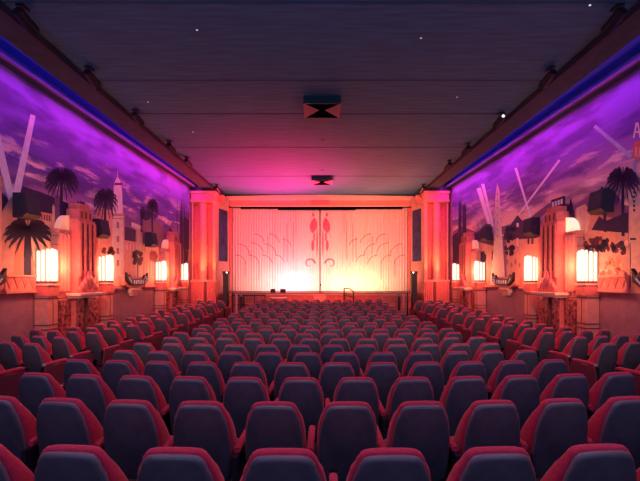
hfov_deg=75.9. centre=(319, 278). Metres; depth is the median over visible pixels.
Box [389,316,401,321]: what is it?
seat
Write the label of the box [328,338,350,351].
seat
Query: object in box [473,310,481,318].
seat
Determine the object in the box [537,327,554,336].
seat
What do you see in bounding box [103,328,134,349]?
seat
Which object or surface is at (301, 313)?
seat
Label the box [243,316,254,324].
seat
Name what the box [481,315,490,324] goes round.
seat
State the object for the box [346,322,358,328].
seat
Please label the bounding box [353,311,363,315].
seat
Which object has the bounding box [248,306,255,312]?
seat
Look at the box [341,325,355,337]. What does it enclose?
seat
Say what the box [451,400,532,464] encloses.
seat
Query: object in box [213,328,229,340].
seat
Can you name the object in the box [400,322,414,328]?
seat
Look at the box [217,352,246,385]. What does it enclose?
seat
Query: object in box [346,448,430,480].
seat
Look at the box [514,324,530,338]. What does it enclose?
seat
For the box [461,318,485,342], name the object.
seat
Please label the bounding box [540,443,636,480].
seat
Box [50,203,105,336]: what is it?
pilaster
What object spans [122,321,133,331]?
seat
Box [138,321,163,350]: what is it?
seat
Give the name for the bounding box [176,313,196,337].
seat
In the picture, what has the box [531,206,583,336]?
pilaster
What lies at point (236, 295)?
barrier post
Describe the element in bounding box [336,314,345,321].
seat
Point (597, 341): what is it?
seat
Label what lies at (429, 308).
seat
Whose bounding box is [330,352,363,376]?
seat
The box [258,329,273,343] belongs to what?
seat
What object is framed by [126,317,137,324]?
seat
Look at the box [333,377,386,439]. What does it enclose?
seat
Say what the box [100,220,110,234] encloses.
grille
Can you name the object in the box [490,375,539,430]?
seat
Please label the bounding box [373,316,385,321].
seat
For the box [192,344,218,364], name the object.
seat
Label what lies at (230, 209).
pilaster
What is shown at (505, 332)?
seat
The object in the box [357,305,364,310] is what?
seat
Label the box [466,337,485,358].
seat
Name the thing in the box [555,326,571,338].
seat
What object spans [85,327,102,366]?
seat
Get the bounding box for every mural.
[0,63,188,293]
[452,68,639,293]
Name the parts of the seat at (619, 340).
backrest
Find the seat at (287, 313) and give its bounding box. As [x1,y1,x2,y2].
[281,311,290,318]
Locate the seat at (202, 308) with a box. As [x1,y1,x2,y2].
[197,306,213,326]
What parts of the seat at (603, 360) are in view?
armrest, panel, backrest, shell trim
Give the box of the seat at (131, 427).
[103,399,173,478]
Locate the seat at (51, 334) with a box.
[47,330,63,343]
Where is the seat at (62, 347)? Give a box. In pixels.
[52,337,93,363]
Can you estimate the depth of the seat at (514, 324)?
12.27 m
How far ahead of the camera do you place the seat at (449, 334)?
9.15 m
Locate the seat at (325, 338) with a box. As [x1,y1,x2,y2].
[320,333,338,346]
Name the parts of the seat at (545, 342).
armrest, backrest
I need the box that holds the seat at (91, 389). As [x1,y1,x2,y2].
[66,374,115,426]
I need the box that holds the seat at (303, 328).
[299,325,313,332]
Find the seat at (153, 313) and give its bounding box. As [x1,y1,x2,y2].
[151,312,161,317]
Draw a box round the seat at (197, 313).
[193,308,210,325]
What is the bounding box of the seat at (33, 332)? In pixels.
[29,329,46,341]
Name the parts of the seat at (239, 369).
shell trim, backrest, armrest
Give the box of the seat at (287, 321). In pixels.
[284,319,296,324]
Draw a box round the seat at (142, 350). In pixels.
[132,342,155,365]
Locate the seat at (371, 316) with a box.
[367,313,376,321]
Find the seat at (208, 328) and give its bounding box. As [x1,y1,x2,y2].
[198,324,213,335]
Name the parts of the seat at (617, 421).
backrest, shell trim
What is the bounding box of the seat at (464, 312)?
[461,310,469,318]
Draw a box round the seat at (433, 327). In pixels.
[424,325,437,333]
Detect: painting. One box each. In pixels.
[219,208,227,261]
[412,208,420,261]
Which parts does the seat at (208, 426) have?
backrest, armrest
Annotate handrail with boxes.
[344,288,353,301]
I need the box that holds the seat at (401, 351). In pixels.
[385,344,408,373]
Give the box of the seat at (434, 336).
[420,332,438,344]
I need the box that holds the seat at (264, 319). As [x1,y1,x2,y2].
[260,316,270,324]
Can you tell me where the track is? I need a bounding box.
[241,207,402,209]
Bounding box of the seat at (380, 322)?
[374,319,385,328]
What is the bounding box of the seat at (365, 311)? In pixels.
[361,309,369,315]
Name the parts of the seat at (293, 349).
backrest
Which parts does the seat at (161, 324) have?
backrest, panel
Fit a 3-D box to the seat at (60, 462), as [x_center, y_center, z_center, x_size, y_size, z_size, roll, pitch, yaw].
[-1.254,1.371,2.408,0.542,0.982,0.606,0,0,4]
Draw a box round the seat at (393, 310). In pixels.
[388,308,396,315]
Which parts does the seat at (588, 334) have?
backrest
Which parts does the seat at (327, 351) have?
backrest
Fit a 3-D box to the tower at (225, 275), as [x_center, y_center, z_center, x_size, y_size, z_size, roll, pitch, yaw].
[-5.120,0.813,22.343,0.360,2.466,0.335,0,0,0]
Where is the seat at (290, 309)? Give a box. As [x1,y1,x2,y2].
[286,307,293,313]
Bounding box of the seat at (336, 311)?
[334,309,342,316]
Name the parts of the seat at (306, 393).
backrest, shell trim, armrest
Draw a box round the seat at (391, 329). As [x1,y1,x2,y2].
[383,325,396,337]
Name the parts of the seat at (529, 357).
backrest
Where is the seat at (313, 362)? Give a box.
[293,352,322,379]
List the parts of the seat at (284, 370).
shell trim, backrest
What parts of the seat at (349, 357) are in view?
backrest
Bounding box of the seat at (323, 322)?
[320,319,332,326]
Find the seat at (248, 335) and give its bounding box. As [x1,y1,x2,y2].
[244,333,264,343]
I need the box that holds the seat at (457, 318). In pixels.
[443,313,463,330]
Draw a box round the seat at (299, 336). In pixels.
[294,333,312,343]
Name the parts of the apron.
panel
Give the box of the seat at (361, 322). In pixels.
[356,319,367,328]
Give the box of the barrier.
[233,295,265,312]
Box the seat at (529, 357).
[510,350,537,374]
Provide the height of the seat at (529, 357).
0.982 m
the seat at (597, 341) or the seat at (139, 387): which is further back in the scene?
the seat at (597, 341)
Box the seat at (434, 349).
[416,344,440,362]
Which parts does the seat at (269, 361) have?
backrest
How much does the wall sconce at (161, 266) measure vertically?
0.940 m
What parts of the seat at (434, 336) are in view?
backrest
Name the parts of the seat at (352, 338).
backrest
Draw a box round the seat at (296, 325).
[288,322,300,332]
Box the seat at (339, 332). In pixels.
[327,329,343,337]
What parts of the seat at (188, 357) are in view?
shell trim, backrest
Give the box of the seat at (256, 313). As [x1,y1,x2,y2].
[253,311,261,318]
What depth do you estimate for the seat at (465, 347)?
7.12 m
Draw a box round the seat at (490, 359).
[476,350,504,382]
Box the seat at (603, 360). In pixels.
[570,343,622,389]
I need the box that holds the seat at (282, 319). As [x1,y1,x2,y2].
[276,316,286,324]
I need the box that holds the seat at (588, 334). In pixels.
[576,330,592,343]
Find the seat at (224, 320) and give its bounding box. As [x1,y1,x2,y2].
[216,318,229,324]
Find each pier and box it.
[34,283,59,335]
[99,283,114,327]
[154,282,167,311]
[181,281,188,307]
[452,281,459,307]
[473,282,486,311]
[522,282,537,327]
[574,283,599,335]
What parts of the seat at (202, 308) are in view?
panel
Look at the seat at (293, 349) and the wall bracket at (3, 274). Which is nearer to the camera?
the seat at (293, 349)
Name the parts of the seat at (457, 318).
panel, backrest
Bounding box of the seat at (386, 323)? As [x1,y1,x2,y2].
[382,322,395,328]
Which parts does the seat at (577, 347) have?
armrest, panel, backrest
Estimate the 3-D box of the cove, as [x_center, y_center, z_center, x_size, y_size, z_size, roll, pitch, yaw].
[-7.385,-5.410,9.375,1.530,0.320,26.750,0,0,0]
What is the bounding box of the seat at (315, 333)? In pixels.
[304,329,320,340]
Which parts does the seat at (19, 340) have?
backrest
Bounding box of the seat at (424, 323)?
[418,321,432,329]
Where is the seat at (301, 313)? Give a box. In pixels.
[296,311,305,318]
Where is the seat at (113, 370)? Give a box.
[102,360,138,396]
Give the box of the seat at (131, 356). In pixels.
[112,350,144,374]
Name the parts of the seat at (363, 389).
backrest, shell trim, armrest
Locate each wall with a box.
[0,48,191,342]
[190,180,225,196]
[218,197,228,300]
[229,207,410,291]
[411,197,421,300]
[414,180,451,196]
[448,52,639,340]
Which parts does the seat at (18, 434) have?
shell trim, backrest, armrest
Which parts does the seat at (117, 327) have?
backrest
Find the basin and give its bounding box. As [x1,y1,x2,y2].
[125,272,148,285]
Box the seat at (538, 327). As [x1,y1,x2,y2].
[534,323,546,334]
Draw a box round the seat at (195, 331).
[192,328,207,336]
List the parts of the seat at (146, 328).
backrest, panel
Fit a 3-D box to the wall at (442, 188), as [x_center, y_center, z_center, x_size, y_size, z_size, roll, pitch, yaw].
[6.600,-5.340,23.865,1.800,0.820,2.170,0,0,0]
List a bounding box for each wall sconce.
[36,248,57,283]
[99,255,113,282]
[155,261,165,281]
[181,263,187,280]
[452,263,459,280]
[474,261,485,281]
[524,255,537,282]
[577,249,597,282]
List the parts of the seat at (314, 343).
backrest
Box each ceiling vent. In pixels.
[303,96,340,117]
[311,176,332,184]
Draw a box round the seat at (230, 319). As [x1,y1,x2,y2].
[227,316,238,325]
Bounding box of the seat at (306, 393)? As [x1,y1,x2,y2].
[278,377,330,438]
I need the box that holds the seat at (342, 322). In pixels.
[338,319,349,328]
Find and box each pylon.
[160,232,185,312]
[454,232,480,312]
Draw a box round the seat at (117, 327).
[109,324,126,340]
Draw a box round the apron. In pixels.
[229,294,410,314]
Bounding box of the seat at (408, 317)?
[405,315,416,321]
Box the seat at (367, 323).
[364,322,377,328]
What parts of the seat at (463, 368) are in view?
backrest, shell trim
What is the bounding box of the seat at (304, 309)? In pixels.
[298,307,306,312]
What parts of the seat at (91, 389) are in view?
shell trim, backrest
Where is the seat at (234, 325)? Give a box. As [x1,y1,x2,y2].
[231,322,243,332]
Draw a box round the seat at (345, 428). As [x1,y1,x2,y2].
[317,401,385,480]
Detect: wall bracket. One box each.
[0,268,6,289]
[119,272,148,295]
[492,272,520,295]
[631,269,639,290]
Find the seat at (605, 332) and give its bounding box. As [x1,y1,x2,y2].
[593,329,610,341]
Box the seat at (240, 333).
[235,328,251,344]
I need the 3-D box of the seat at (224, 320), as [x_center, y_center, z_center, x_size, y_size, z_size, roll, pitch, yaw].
[-3.120,1.737,13.319,0.630,0.962,0.539,0,0,10]
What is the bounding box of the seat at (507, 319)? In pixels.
[502,317,513,324]
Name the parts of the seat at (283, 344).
backrest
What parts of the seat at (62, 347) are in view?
backrest, armrest, panel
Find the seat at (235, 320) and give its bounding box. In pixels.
[233,319,245,324]
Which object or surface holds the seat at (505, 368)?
on the floor at (100, 370)
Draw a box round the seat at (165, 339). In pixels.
[161,337,184,350]
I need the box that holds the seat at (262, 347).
[254,344,286,361]
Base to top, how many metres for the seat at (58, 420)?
0.982 m
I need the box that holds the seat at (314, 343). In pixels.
[300,338,321,354]
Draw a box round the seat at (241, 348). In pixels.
[223,344,253,361]
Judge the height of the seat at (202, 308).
0.962 m
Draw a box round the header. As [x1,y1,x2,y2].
[226,195,413,206]
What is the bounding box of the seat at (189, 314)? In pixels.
[182,311,200,327]
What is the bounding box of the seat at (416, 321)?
[408,318,419,327]
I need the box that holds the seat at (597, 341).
[588,336,609,355]
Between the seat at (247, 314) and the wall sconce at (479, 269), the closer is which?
the seat at (247, 314)
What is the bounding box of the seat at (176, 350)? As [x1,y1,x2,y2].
[162,343,185,370]
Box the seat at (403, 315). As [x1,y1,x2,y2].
[397,313,406,321]
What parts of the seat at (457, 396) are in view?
backrest, shell trim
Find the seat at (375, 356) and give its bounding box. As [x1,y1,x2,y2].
[366,352,401,376]
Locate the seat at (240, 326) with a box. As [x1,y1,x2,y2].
[238,325,253,332]
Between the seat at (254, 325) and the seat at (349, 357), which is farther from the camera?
the seat at (254, 325)
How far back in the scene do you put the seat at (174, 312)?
16.15 m
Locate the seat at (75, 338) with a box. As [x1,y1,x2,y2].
[65,331,97,369]
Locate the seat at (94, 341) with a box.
[85,332,120,375]
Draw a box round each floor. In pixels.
[96,317,541,480]
[222,291,417,293]
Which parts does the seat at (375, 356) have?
backrest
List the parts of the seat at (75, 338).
backrest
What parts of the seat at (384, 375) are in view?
backrest, shell trim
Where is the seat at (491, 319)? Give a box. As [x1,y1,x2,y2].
[484,318,499,331]
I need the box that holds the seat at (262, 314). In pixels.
[259,313,270,318]
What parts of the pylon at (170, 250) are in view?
marble panel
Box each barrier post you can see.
[235,294,237,312]
[398,295,399,310]
[402,294,404,310]
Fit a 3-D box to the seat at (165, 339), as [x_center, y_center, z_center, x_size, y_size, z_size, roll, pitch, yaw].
[-2.956,1.649,8.455,0.641,0.982,0.606,0,0,10]
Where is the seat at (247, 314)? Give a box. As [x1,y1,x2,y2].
[244,313,255,318]
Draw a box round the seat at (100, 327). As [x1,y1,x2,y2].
[93,323,105,334]
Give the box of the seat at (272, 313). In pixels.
[267,311,276,318]
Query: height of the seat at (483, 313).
0.962 m
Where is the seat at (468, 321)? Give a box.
[455,316,476,332]
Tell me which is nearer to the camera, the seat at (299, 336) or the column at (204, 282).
the seat at (299, 336)
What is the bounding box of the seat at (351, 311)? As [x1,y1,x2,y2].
[348,309,356,315]
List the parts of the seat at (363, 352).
backrest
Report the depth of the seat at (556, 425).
3.18 m
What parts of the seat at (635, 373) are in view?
armrest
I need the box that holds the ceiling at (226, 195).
[226,195,413,195]
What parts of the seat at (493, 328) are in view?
panel, backrest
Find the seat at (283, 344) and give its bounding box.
[271,338,291,359]
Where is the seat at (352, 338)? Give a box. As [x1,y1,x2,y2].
[346,333,363,351]
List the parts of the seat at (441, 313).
panel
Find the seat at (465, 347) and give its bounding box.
[447,343,471,360]
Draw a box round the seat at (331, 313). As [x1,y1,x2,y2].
[324,311,334,315]
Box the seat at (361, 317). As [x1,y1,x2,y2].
[358,316,369,321]
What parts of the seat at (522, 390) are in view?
backrest, shell trim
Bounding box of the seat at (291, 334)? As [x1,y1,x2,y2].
[281,329,297,344]
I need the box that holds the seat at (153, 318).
[149,315,158,324]
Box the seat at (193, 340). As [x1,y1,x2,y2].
[187,337,208,350]
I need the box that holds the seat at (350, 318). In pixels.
[342,316,353,321]
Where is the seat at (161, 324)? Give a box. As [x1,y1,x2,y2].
[155,318,178,336]
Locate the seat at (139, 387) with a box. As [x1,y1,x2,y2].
[116,375,172,435]
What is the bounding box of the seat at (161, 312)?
[158,310,166,318]
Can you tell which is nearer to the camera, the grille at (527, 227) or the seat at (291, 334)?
the seat at (291, 334)
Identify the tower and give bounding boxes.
[222,271,229,316]
[410,271,417,315]
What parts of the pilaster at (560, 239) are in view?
marble panel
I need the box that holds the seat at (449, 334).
[444,332,462,342]
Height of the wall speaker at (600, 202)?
0.600 m
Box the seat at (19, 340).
[11,335,29,349]
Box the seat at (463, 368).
[447,361,492,399]
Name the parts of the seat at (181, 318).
backrest, panel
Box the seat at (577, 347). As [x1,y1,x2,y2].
[547,337,589,373]
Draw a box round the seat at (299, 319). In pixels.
[292,316,303,325]
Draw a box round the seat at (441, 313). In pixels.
[429,308,446,325]
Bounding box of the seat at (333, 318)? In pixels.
[325,316,337,322]
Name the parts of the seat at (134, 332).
backrest, armrest, panel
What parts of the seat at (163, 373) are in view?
shell trim, backrest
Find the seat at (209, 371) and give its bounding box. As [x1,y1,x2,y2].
[186,361,224,403]
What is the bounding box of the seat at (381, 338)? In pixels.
[371,333,388,351]
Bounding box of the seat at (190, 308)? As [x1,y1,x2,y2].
[186,306,193,313]
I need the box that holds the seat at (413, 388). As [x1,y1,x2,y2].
[385,376,433,428]
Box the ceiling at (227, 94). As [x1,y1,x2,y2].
[1,0,638,194]
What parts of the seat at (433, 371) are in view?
backrest, shell trim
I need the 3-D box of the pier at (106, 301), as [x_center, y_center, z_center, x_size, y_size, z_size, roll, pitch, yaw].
[-7.215,1.179,13.794,0.420,2.117,0.460,0,0,1]
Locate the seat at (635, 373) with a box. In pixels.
[614,364,639,395]
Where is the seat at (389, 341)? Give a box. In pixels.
[383,338,405,351]
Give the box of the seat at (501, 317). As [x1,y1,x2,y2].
[494,315,503,322]
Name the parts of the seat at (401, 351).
backrest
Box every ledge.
[2,275,36,293]
[596,275,629,292]
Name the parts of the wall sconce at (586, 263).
plate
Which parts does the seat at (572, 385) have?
backrest, shell trim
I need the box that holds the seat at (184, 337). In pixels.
[172,332,189,350]
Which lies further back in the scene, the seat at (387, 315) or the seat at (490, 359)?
the seat at (387, 315)
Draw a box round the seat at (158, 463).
[137,447,243,480]
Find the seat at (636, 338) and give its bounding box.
[629,334,639,342]
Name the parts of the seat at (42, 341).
backrest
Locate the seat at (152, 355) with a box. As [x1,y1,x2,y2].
[146,351,180,375]
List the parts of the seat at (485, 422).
shell trim, armrest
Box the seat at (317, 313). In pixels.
[310,311,320,317]
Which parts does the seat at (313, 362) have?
shell trim, backrest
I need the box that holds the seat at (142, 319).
[140,318,155,331]
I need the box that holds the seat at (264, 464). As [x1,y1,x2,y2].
[242,448,338,480]
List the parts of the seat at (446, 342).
backrest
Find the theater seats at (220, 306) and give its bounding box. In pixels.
[197,299,450,319]
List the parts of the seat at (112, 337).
backrest, armrest, panel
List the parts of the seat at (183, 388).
backrest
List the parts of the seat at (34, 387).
shell trim, backrest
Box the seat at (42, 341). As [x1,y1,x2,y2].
[30,336,53,360]
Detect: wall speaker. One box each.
[12,192,40,219]
[92,219,110,238]
[145,232,157,246]
[479,226,491,241]
[522,217,539,235]
[587,189,613,214]
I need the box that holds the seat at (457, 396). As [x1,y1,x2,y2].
[439,376,487,436]
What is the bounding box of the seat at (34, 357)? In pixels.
[22,343,70,384]
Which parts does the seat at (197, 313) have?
panel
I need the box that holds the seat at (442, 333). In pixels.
[438,328,453,342]
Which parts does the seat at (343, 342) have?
backrest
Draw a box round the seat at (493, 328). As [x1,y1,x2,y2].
[476,321,504,353]
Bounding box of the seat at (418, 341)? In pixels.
[410,337,432,351]
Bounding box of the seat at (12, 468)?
[0,444,33,480]
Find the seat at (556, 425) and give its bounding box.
[520,398,594,477]
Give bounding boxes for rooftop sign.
[551,196,564,206]
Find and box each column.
[190,191,219,308]
[420,191,449,303]
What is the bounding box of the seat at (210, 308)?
[206,304,221,321]
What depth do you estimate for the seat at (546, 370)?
5.26 m
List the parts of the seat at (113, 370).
shell trim, backrest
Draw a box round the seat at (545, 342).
[519,332,558,363]
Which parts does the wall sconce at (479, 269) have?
plate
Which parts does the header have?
cornice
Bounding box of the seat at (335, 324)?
[326,322,339,328]
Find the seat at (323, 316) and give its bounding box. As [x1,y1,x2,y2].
[320,314,330,319]
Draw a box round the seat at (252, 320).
[249,319,263,324]
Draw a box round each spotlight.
[13,3,39,34]
[83,66,100,88]
[131,109,143,126]
[166,140,175,153]
[184,156,192,167]
[215,184,220,192]
[419,184,424,192]
[444,160,451,170]
[461,143,470,155]
[493,112,505,128]
[539,66,556,88]
[600,3,626,34]
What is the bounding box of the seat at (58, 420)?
[36,397,104,454]
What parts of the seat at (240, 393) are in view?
shell trim, backrest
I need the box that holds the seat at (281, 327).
[278,325,292,332]
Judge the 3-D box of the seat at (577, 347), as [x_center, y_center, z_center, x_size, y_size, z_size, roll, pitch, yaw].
[5.131,1.649,8.458,0.641,0.982,0.606,0,0,-17]
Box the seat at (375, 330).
[371,329,389,337]
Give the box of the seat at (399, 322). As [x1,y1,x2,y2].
[391,319,402,328]
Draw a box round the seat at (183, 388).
[169,376,222,433]
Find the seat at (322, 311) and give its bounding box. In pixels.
[320,309,329,314]
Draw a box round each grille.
[24,194,40,214]
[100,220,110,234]
[152,233,157,243]
[223,275,226,306]
[413,275,416,307]
[479,227,485,238]
[522,218,531,232]
[587,190,602,209]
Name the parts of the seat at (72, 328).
backrest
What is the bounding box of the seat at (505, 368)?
[487,360,527,392]
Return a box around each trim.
[0,0,213,188]
[0,50,195,186]
[426,0,639,188]
[446,55,639,186]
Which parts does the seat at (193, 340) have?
backrest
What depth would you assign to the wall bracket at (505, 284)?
16.04 m
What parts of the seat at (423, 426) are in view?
backrest, shell trim, armrest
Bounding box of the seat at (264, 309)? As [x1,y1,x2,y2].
[260,307,268,312]
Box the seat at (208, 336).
[196,332,215,347]
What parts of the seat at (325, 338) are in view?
backrest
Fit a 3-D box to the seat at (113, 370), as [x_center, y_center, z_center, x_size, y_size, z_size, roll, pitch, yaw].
[-2.509,1.523,5.463,0.542,0.982,0.606,0,0,8]
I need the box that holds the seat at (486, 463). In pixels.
[446,446,535,480]
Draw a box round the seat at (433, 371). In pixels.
[407,361,444,401]
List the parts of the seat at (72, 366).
shell trim, backrest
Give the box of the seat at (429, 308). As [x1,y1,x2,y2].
[418,304,433,323]
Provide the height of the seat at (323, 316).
0.643 m
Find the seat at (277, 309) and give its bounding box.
[273,307,280,313]
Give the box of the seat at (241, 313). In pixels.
[239,311,247,318]
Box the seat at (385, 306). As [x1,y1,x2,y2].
[381,304,388,310]
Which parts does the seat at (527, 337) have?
panel, armrest, backrest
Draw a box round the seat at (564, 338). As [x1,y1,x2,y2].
[555,331,574,352]
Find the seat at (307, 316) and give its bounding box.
[304,314,314,318]
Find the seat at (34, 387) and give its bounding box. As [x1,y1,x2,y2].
[18,372,65,417]
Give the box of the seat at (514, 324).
[506,321,517,331]
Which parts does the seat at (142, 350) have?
backrest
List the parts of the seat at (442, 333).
backrest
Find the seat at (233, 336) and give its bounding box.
[220,333,239,343]
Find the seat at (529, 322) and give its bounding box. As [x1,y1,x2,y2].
[520,320,532,327]
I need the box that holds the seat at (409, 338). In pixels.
[396,333,414,352]
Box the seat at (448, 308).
[446,306,453,313]
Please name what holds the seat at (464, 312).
on the floor at (100, 370)
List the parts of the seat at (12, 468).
shell trim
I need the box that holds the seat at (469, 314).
[464,313,476,320]
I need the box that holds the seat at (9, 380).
[0,364,27,400]
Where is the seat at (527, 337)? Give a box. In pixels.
[505,328,536,359]
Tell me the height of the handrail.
1.548 m
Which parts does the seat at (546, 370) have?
backrest, shell trim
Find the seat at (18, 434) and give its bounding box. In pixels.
[0,396,39,473]
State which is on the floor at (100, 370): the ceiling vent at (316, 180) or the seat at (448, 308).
the seat at (448, 308)
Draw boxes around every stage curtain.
[232,207,318,290]
[321,207,407,290]
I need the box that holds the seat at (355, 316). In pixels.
[352,314,361,321]
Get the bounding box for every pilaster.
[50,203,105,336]
[229,208,232,290]
[407,208,410,290]
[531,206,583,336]
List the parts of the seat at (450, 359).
backrest, shell trim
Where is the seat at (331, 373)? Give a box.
[318,362,354,407]
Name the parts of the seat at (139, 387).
shell trim, backrest, armrest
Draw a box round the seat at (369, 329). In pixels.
[362,325,376,337]
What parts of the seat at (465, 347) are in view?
backrest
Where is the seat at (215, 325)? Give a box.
[212,321,225,329]
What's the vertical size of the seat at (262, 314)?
0.643 m
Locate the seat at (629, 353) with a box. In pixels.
[617,342,639,369]
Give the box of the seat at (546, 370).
[531,359,567,394]
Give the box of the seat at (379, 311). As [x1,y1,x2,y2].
[375,309,383,315]
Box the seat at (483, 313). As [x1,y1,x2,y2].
[478,312,488,317]
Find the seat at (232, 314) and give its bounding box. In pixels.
[230,313,240,318]
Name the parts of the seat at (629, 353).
shell trim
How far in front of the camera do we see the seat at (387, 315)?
14.92 m
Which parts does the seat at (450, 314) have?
panel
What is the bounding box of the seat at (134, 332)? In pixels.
[126,325,154,347]
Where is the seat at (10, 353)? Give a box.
[0,342,23,372]
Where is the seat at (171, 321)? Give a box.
[163,316,184,331]
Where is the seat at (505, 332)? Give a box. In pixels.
[485,325,516,357]
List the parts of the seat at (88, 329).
backrest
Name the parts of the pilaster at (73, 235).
marble panel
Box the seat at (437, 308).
[426,306,442,320]
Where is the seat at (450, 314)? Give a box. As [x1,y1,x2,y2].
[439,311,457,330]
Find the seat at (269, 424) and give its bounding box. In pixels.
[245,401,316,463]
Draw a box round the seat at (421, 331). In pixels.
[415,328,432,338]
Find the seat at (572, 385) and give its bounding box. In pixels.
[540,373,594,419]
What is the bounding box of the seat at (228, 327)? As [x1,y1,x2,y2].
[218,325,233,332]
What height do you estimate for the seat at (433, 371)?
0.982 m
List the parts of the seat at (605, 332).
backrest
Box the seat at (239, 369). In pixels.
[229,362,273,400]
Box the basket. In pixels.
[492,272,514,284]
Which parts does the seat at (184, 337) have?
backrest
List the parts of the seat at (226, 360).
shell trim, backrest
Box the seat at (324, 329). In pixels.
[320,325,334,335]
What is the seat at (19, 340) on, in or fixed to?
on the floor at (100, 370)
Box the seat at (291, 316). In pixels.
[289,314,299,318]
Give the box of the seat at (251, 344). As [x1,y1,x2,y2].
[243,338,263,361]
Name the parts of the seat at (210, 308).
panel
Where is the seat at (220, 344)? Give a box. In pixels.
[215,338,235,355]
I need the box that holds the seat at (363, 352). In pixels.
[353,344,376,372]
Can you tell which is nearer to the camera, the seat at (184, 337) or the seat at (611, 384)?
the seat at (611, 384)
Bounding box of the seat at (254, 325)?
[250,322,261,332]
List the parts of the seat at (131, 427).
shell trim, backrest, armrest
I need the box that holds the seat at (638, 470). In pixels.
[636,467,639,480]
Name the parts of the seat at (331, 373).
backrest, shell trim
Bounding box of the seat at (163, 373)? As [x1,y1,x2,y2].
[143,361,179,404]
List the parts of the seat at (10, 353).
shell trim, backrest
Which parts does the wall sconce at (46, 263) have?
plate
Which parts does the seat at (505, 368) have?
shell trim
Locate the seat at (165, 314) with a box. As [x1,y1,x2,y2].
[163,313,176,322]
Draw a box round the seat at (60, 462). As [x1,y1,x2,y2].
[34,444,128,480]
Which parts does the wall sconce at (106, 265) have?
plate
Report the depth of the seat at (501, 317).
14.41 m
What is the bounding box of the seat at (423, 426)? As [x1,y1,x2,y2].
[384,401,460,480]
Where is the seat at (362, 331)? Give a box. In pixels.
[350,329,366,337]
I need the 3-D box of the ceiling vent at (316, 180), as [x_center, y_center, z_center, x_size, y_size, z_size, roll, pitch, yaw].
[0.100,-5.040,21.000,1.060,0.221,1.060,0,0,0]
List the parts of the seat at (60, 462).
shell trim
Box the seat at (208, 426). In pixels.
[173,400,245,480]
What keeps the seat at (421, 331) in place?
on the floor at (100, 370)
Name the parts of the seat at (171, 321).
panel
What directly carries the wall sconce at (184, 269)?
on the pier at (184, 293)
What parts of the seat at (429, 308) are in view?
panel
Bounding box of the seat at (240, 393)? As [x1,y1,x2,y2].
[223,377,277,437]
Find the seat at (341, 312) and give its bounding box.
[339,311,349,315]
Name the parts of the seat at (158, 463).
shell trim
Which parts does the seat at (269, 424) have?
backrest, armrest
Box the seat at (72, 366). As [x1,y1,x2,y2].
[61,359,101,391]
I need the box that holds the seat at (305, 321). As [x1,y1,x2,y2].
[302,319,314,325]
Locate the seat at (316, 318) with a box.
[309,316,320,323]
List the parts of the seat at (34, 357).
shell trim, backrest, panel, armrest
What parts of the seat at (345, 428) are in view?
backrest, shell trim, armrest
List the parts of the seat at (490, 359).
backrest, shell trim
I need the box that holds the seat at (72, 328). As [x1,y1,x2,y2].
[68,326,96,362]
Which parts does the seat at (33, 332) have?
backrest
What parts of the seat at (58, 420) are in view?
shell trim, armrest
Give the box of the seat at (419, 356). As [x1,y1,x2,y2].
[401,351,433,376]
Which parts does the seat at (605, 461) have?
shell trim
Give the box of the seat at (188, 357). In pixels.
[181,351,210,375]
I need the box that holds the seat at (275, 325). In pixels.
[269,322,280,332]
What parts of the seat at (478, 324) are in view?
panel, backrest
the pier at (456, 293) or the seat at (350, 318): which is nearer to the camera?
the seat at (350, 318)
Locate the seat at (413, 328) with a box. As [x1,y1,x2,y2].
[404,325,417,337]
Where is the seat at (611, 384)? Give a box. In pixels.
[589,372,635,411]
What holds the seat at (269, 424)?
on the floor at (100, 370)
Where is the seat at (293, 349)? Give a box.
[287,344,311,361]
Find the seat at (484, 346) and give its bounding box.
[472,343,500,360]
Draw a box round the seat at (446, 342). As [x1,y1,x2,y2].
[438,337,459,358]
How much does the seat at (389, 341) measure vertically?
0.982 m
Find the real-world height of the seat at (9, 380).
0.982 m
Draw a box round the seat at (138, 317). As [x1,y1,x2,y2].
[136,315,145,322]
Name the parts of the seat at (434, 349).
backrest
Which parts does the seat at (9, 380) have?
armrest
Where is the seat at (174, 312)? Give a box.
[170,310,178,318]
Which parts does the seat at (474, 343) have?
backrest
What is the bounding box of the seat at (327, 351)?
[319,344,344,365]
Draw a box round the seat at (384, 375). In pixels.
[363,362,399,408]
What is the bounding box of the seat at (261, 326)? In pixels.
[257,325,272,332]
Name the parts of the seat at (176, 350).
backrest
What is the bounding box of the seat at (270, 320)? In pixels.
[267,319,279,324]
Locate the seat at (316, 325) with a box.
[307,322,320,330]
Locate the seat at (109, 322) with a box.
[107,320,119,327]
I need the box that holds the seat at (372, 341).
[356,338,378,351]
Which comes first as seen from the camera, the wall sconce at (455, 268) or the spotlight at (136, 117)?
the spotlight at (136, 117)
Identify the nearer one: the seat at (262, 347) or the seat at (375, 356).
the seat at (375, 356)
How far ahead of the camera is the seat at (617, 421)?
3.24 m
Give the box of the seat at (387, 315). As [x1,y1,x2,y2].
[382,313,391,321]
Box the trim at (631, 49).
[450,35,639,179]
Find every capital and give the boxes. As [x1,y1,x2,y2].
[218,195,224,202]
[415,195,421,202]
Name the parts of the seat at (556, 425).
backrest, armrest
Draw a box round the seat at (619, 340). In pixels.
[610,335,628,349]
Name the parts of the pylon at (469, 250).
marble panel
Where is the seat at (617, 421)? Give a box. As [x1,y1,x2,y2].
[588,396,639,469]
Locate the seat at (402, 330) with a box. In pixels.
[393,328,410,337]
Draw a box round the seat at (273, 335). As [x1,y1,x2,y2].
[269,333,287,343]
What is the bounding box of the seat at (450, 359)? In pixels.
[440,351,469,385]
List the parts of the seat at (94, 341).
backrest, panel, armrest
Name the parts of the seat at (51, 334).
backrest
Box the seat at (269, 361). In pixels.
[255,352,283,387]
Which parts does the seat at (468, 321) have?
panel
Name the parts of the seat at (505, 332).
panel, armrest, backrest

